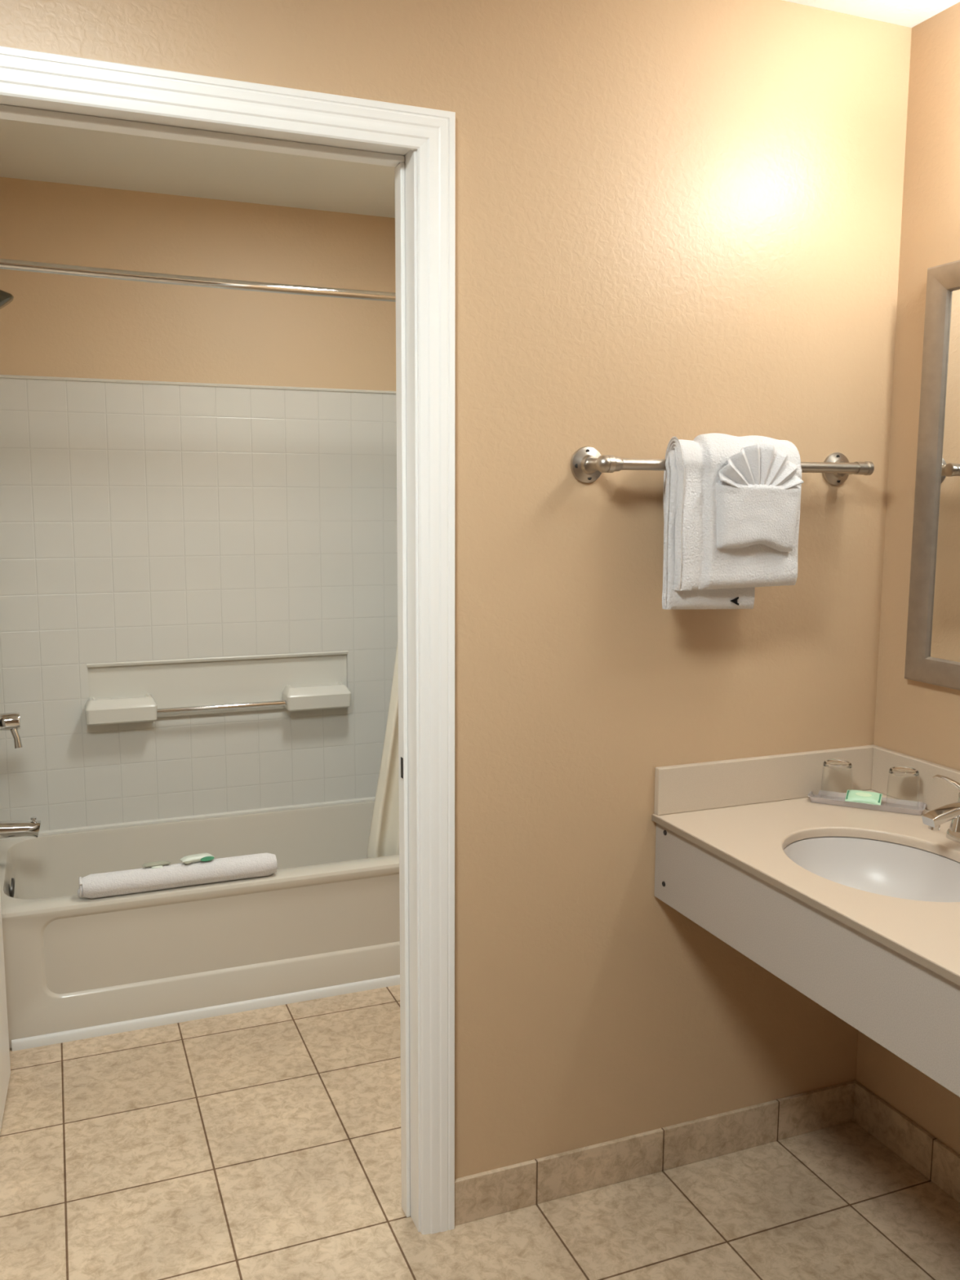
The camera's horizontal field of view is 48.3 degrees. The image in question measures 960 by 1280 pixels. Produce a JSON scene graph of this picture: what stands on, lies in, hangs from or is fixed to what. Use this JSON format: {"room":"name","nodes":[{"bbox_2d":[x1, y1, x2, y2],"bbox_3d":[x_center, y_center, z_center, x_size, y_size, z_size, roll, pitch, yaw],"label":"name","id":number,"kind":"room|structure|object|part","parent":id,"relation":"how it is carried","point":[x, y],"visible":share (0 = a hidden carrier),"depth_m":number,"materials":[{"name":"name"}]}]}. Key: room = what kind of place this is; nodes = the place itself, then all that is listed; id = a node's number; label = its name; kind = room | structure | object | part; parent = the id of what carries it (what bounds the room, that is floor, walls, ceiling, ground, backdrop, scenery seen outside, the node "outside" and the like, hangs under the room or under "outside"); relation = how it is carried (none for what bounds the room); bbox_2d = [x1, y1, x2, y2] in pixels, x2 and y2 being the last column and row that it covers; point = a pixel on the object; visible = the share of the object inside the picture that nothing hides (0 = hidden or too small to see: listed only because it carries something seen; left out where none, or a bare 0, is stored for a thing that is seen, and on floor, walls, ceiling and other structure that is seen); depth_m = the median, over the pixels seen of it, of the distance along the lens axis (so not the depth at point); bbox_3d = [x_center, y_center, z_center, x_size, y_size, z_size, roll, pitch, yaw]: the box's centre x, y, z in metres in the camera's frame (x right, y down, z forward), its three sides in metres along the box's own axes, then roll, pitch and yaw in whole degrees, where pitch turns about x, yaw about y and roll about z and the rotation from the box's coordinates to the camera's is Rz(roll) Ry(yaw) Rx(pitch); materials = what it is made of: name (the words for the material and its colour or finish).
{"room":"hotel bathroom","nodes":[
{"label":"hotel bathroom","id":0,"kind":"room"},
{"bbox_2d":[0,177,395,391],"bbox_3d":[-0.887,-0.240,3.637,1.725,2.443,0.100,-3,8,-22],"label":"wall","id":1,"kind":"structure","parent":0,"point":[53,325],"depth_m":3.44,"materials":[{"name":"beige paint"}]},
{"bbox_2d":[0,0,911,1178],"bbox_3d":[-1.268,0.030,1.593,4.624,2.443,0.105,-3,8,-22],"label":"wall","id":2,"kind":"structure","parent":0,"point":[679,219],"depth_m":2.13,"materials":[{"name":"beige paint"}]},
{"bbox_2d":[0,892,10,1132],"bbox_3d":[-1.065,0.138,2.192,0.049,2.048,0.831,-2,8,-19],"label":"door","id":3,"kind":"structure","parent":2,"relation":"in","point":[5,1064],"depth_m":2.61,"materials":[{"name":"white wood"}]},
{"bbox_2d":[0,45,455,1234],"bbox_3d":[-0.519,0.144,1.908,0.963,2.138,0.137,-3,8,-22],"label":"trim","id":4,"kind":"structure","parent":2,"relation":"attached to","point":[36,86],"depth_m":1.95,"materials":[{"name":"white wood"}]},
{"bbox_3d":[-0.493,-0.875,1.717,0.963,0.068,0.018,-3,8,-22],"label":"head casing","id":5,"kind":"part","parent":4,"relation":"part of","materials":[{"name":"white"}]},
{"bbox_3d":[-0.151,0.248,2.079,0.002,0.040,0.011,-3,8,-22],"label":"strike plate","id":6,"kind":"part","parent":4,"relation":"part of","materials":[{"name":"black"}]},
{"bbox_3d":[-0.082,0.131,2.018,0.068,2.138,0.018,-3,8,-22],"label":"casing","id":7,"kind":"part","parent":4,"relation":"part of","materials":[{"name":"white wood"}]},
{"bbox_2d":[454,1080,854,1226],"bbox_3d":[0.416,1.118,2.356,1.013,0.097,0.011,-3,8,-22],"label":"baseboard","id":8,"kind":"structure","parent":2,"relation":"attached to","point":[482,1195],"depth_m":2.33,"materials":[{"name":"beige tile"}]},
{"bbox_2d":[570,446,874,485],"bbox_3d":[0.503,-0.349,2.151,0.672,0.071,0.088,-3,8,-22],"label":"towel bar","id":9,"kind":"object","parent":2,"relation":"attached to","point":[587,464],"visible":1,"depth_m":2.07,"materials":[{"name":"silver metal"}]},
{"bbox_3d":[0.223,-0.336,2.043,0.025,0.025,0.060,-3,8,-22],"label":"post","id":10,"kind":"part","parent":9,"relation":"part of","materials":[{"name":"silver metal"}]},
{"bbox_2d":[662,449,755,609],"bbox_3d":[0.446,-0.217,2.116,0.213,0.316,0.072,-3,8,-22],"label":"bath towel","id":11,"kind":"object","parent":9,"relation":"hanging from","point":[736,597],"visible":0.23,"depth_m":2.08,"materials":[{"name":"white fabric"}]},
{"bbox_2d":[662,432,801,591],"bbox_3d":[0.490,-0.257,2.130,0.282,0.303,0.131,-3,8,-22],"label":"hand towel","id":12,"kind":"object","parent":11,"relation":"on","point":[699,563],"visible":0.59,"depth_m":2.06,"materials":[{"name":"white fabric"}]},
{"bbox_2d":[715,443,803,551],"bbox_3d":[0.540,-0.274,2.068,0.198,0.209,0.030,-3,8,-22],"label":"washcloth","id":13,"kind":"object","parent":12,"relation":"on","point":[757,499],"visible":1,"depth_m":2.06,"materials":[{"name":"white fabric"}]},
{"bbox_2d":[653,744,878,815],"bbox_3d":[0.633,0.302,2.330,0.574,0.100,0.018,-3,8,-22],"label":"backsplash","id":14,"kind":"structure","parent":2,"relation":"attached to","point":[691,787],"depth_m":2.31,"materials":[{"name":"beige stone"}]},
{"bbox_2d":[0,984,959,1279],"bbox_3d":[-0.691,1.464,0.318,4.824,0.060,6.776,-3,8,-22],"label":"floor","id":15,"kind":"structure","parent":0,"point":[263,1144],"depth_m":2.28,"materials":[{"name":"beige tile"}]},
{"bbox_2d":[0,800,399,1051],"bbox_3d":[-0.740,0.833,3.401,1.523,0.379,0.706,-3,8,-22],"label":"bathtub","id":16,"kind":"object","parent":15,"relation":"on","point":[326,923],"visible":0.7,"depth_m":3.09,"materials":[{"name":"beige ceramic"}]},
{"bbox_3d":[-1.374,0.736,3.142,0.018,0.072,0.072,-3,8,-22],"label":"overflow plate","id":17,"kind":"part","parent":16,"relation":"part of","materials":[{"name":"grey metal"}]},
{"bbox_2d":[77,853,276,898],"bbox_3d":[-0.844,0.660,3.005,0.540,0.064,0.074,-3,8,-22],"label":"rolled towel","id":18,"kind":"object","parent":16,"relation":"on","point":[254,865],"visible":1,"depth_m":2.98,"materials":[{"name":"white fabric"}]},
{"bbox_2d":[142,860,171,868],"bbox_3d":[-0.904,0.627,2.989,0.075,0.017,0.043,-3,8,-24],"label":"sachet","id":19,"kind":"object","parent":18,"relation":"on","point":[155,864],"visible":1,"depth_m":2.98,"materials":[{"name":"beige plastic"}]},
{"bbox_2d":[179,853,214,863],"bbox_3d":[-0.799,0.617,3.024,0.088,0.020,0.048,-4,9,-30],"label":"sachet","id":20,"kind":"object","parent":18,"relation":"on","point":[202,856],"visible":1,"depth_m":3.01,"materials":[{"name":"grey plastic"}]},
{"bbox_2d":[0,374,397,839],"bbox_3d":[-0.739,-0.077,3.285,1.525,1.454,0.698,-3,8,-22],"label":"tub surround","id":21,"kind":"object","parent":16,"relation":"on","point":[198,581],"visible":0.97,"depth_m":3.55,"materials":[{"name":"tile"}]},
{"bbox_2d":[0,711,22,748],"bbox_3d":[-1.380,0.258,3.075,0.117,0.170,0.170,-3,8,-22],"label":"shower valve","id":22,"kind":"object","parent":21,"relation":"attached to","point":[11,722],"visible":1,"depth_m":3.07,"materials":[{"name":"silver metal"}]},
{"bbox_3d":[-1.358,0.235,3.081,0.064,0.054,0.054,-3,8,-22],"label":"handle","id":23,"kind":"part","parent":22,"relation":"part of","materials":[{"name":"silver metal"}]},
{"bbox_3d":[-1.334,0.283,3.077,0.038,0.059,0.022,4,9,29],"label":"lever","id":24,"kind":"part","parent":22,"relation":"part of","materials":[{"name":"silver metal"}]},
{"bbox_2d":[0,816,40,838],"bbox_3d":[-1.364,0.552,3.121,0.154,0.066,0.060,-3,8,-22],"label":"tub spout","id":25,"kind":"object","parent":21,"relation":"attached to","point":[7,828],"visible":1,"depth_m":3.11,"materials":[{"name":"silver metal"}]},
{"bbox_3d":[-1.310,0.530,3.140,0.016,0.023,0.016,-3,8,-22],"label":"lift knob","id":26,"kind":"part","parent":25,"relation":"part of","materials":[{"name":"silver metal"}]},
{"bbox_3d":[-0.879,0.239,3.635,0.455,0.030,0.028,-3,8,-22],"label":"ledge rail","id":27,"kind":"part","parent":21,"relation":"part of","materials":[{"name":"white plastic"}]},
{"bbox_2d":[0,0,959,217],"bbox_3d":[-0.682,-1.013,-0.011,4.824,0.109,6.776,-3,8,-22],"label":"ceiling","id":28,"kind":"structure","parent":0,"point":[32,151],"depth_m":3.10,"materials":[{"name":"white paint"}]},
{"bbox_2d":[855,1,959,1155],"bbox_3d":[1.817,0.219,0.255,0.100,2.443,4.905,-3,8,-22],"label":"wall","id":29,"kind":"structure","parent":0,"point":[920,720],"depth_m":2.28,"materials":[{"name":"beige paint"}]},
{"bbox_2d":[651,744,959,1097],"bbox_3d":[0.878,0.489,1.730,0.578,0.312,1.350,-3,8,-22],"label":"countertop","id":30,"kind":"structure","parent":29,"relation":"attached to","point":[888,967],"depth_m":1.97,"materials":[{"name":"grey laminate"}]},
{"bbox_2d":[807,790,925,815],"bbox_3d":[0.831,0.349,2.302,0.237,0.013,0.070,4,8,26],"label":"tray","id":31,"kind":"object","parent":30,"relation":"on","point":[898,806],"visible":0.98,"depth_m":2.29,"materials":[{"name":"white plastic"}]},
{"bbox_2d":[820,759,852,795],"bbox_3d":[0.776,0.306,2.326,0.065,0.084,0.065,-3,8,-22],"label":"drinking glass","id":32,"kind":"object","parent":31,"relation":"on","point":[830,763],"visible":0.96,"depth_m":2.31,"materials":[{"name":"clear glass"}]},
{"bbox_3d":[0.776,0.269,2.321,0.059,0.009,0.059,-3,8,-22],"label":"glass","id":33,"kind":"part","parent":32,"relation":"part of","materials":[{"name":"white"}]},
{"bbox_2d":[844,789,882,804],"bbox_3d":[0.822,0.338,2.291,0.072,0.025,0.037,4,8,26],"label":"packet","id":34,"kind":"object","parent":31,"relation":"on","point":[856,796],"visible":1,"depth_m":2.28,"materials":[{"name":"green"}]},
{"bbox_2d":[885,766,919,804],"bbox_3d":[0.896,0.315,2.266,0.065,0.084,0.065,-3,8,-22],"label":"drinking glass","id":35,"kind":"object","parent":31,"relation":"on","point":[906,771],"visible":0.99,"depth_m":2.25,"materials":[{"name":"clear glass"}]},
{"bbox_3d":[0.896,0.277,2.261,0.059,0.009,0.059,-3,8,-22],"label":"glass","id":36,"kind":"part","parent":35,"relation":"part of","materials":[{"name":"white"}]},
{"bbox_2d":[783,836,959,902],"bbox_3d":[0.739,0.495,1.965,0.371,0.144,0.463,-3,8,-22],"label":"sink basin","id":37,"kind":"object","parent":30,"relation":"in","point":[883,868],"visible":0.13,"depth_m":2.11,"materials":[{"name":"grey ceramic"}]},
{"bbox_2d":[921,774,959,843],"bbox_3d":[0.931,0.336,2.027,0.186,0.114,0.187,3,8,18],"label":"faucet","id":38,"kind":"object","parent":30,"relation":"on","point":[936,817],"visible":1,"depth_m":1.99,"materials":[{"name":"silver metal"}]},
{"bbox_3d":[0.902,0.344,2.006,0.166,0.080,0.044,-3,8,-22],"label":"spout","id":39,"kind":"part","parent":38,"relation":"part of","materials":[{"name":"silver metal"}]},
{"bbox_3d":[0.919,0.282,2.094,0.018,0.025,0.075,-5,9,-36],"label":"lever","id":40,"kind":"part","parent":38,"relation":"part of","materials":[{"name":"silver metal"}]},
{"bbox_3d":[0.957,0.383,2.034,0.056,0.020,0.160,-3,8,-22],"label":"plate","id":41,"kind":"part","parent":38,"relation":"part of","materials":[{"name":"silver metal"}]},
{"bbox_3d":[0.938,0.331,2.075,0.048,0.083,0.048,-3,8,-22],"label":"handle stem","id":42,"kind":"part","parent":38,"relation":"part of","materials":[{"name":"silver metal"}]},
{"bbox_2d":[852,1080,959,1203],"bbox_3d":[1.781,1.391,0.341,0.011,0.097,4.800,-3,8,-22],"label":"baseboard","id":43,"kind":"structure","parent":29,"relation":"attached to","point":[928,1155],"depth_m":2.38,"materials":[{"name":"beige tile"}]},
{"bbox_2d":[871,746,959,810],"bbox_3d":[1.142,0.372,1.811,0.018,0.100,1.332,-3,8,-22],"label":"backsplash","id":44,"kind":"structure","parent":29,"relation":"attached to","point":[936,793],"depth_m":2.30,"materials":[{"name":"beige stone"}]},
{"bbox_2d":[904,259,959,690],"bbox_3d":[1.050,-0.299,1.950,0.025,0.855,0.671,-3,8,-22],"label":"framed mirror","id":45,"kind":"object","parent":29,"relation":"attached to","point":[932,655],"visible":1,"depth_m":2.21,"materials":[{"name":"grey metal"}]},
{"bbox_2d":[928,288,959,662],"bbox_3d":[1.057,-0.300,1.952,0.005,0.755,0.571,-3,8,-22],"label":"mirror glass","id":46,"kind":"object","parent":45,"relation":"on","point":[944,440],"depth_m":2.19,"materials":[{"name":"silver"}]},
{"bbox_3d":[-1.312,-0.094,2.523,0.100,2.443,1.670,-3,8,-22],"label":"wall","id":47,"kind":"structure","parent":0,"visible":0},
{"bbox_2d":[0,289,13,309],"bbox_3d":[-1.366,-0.958,2.917,0.172,0.128,0.086,-3,8,-22],"label":"shower head","id":48,"kind":"object","parent":47,"relation":"attached to","point":[6,298],"visible":1,"depth_m":2.92,"materials":[{"name":"silver metal"}]},
{"bbox_2d":[0,258,395,302],"bbox_3d":[-0.622,-0.960,2.881,1.525,0.074,0.064,-3,8,-22],"label":"curtain rod","id":49,"kind":"object","parent":47,"relation":"attached to","point":[5,264],"visible":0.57,"depth_m":2.82,"materials":[{"name":"silver metal"}]},
{"bbox_2d":[367,645,399,857],"bbox_3d":[-0.142,-0.109,3.246,0.394,1.801,0.149,-3,8,-22],"label":"shower curtain","id":50,"kind":"object","parent":49,"relation":"hanging from","point":[384,837],"visible":0.02,"depth_m":3.31,"materials":[{"name":"beige fabric"}]}
]}

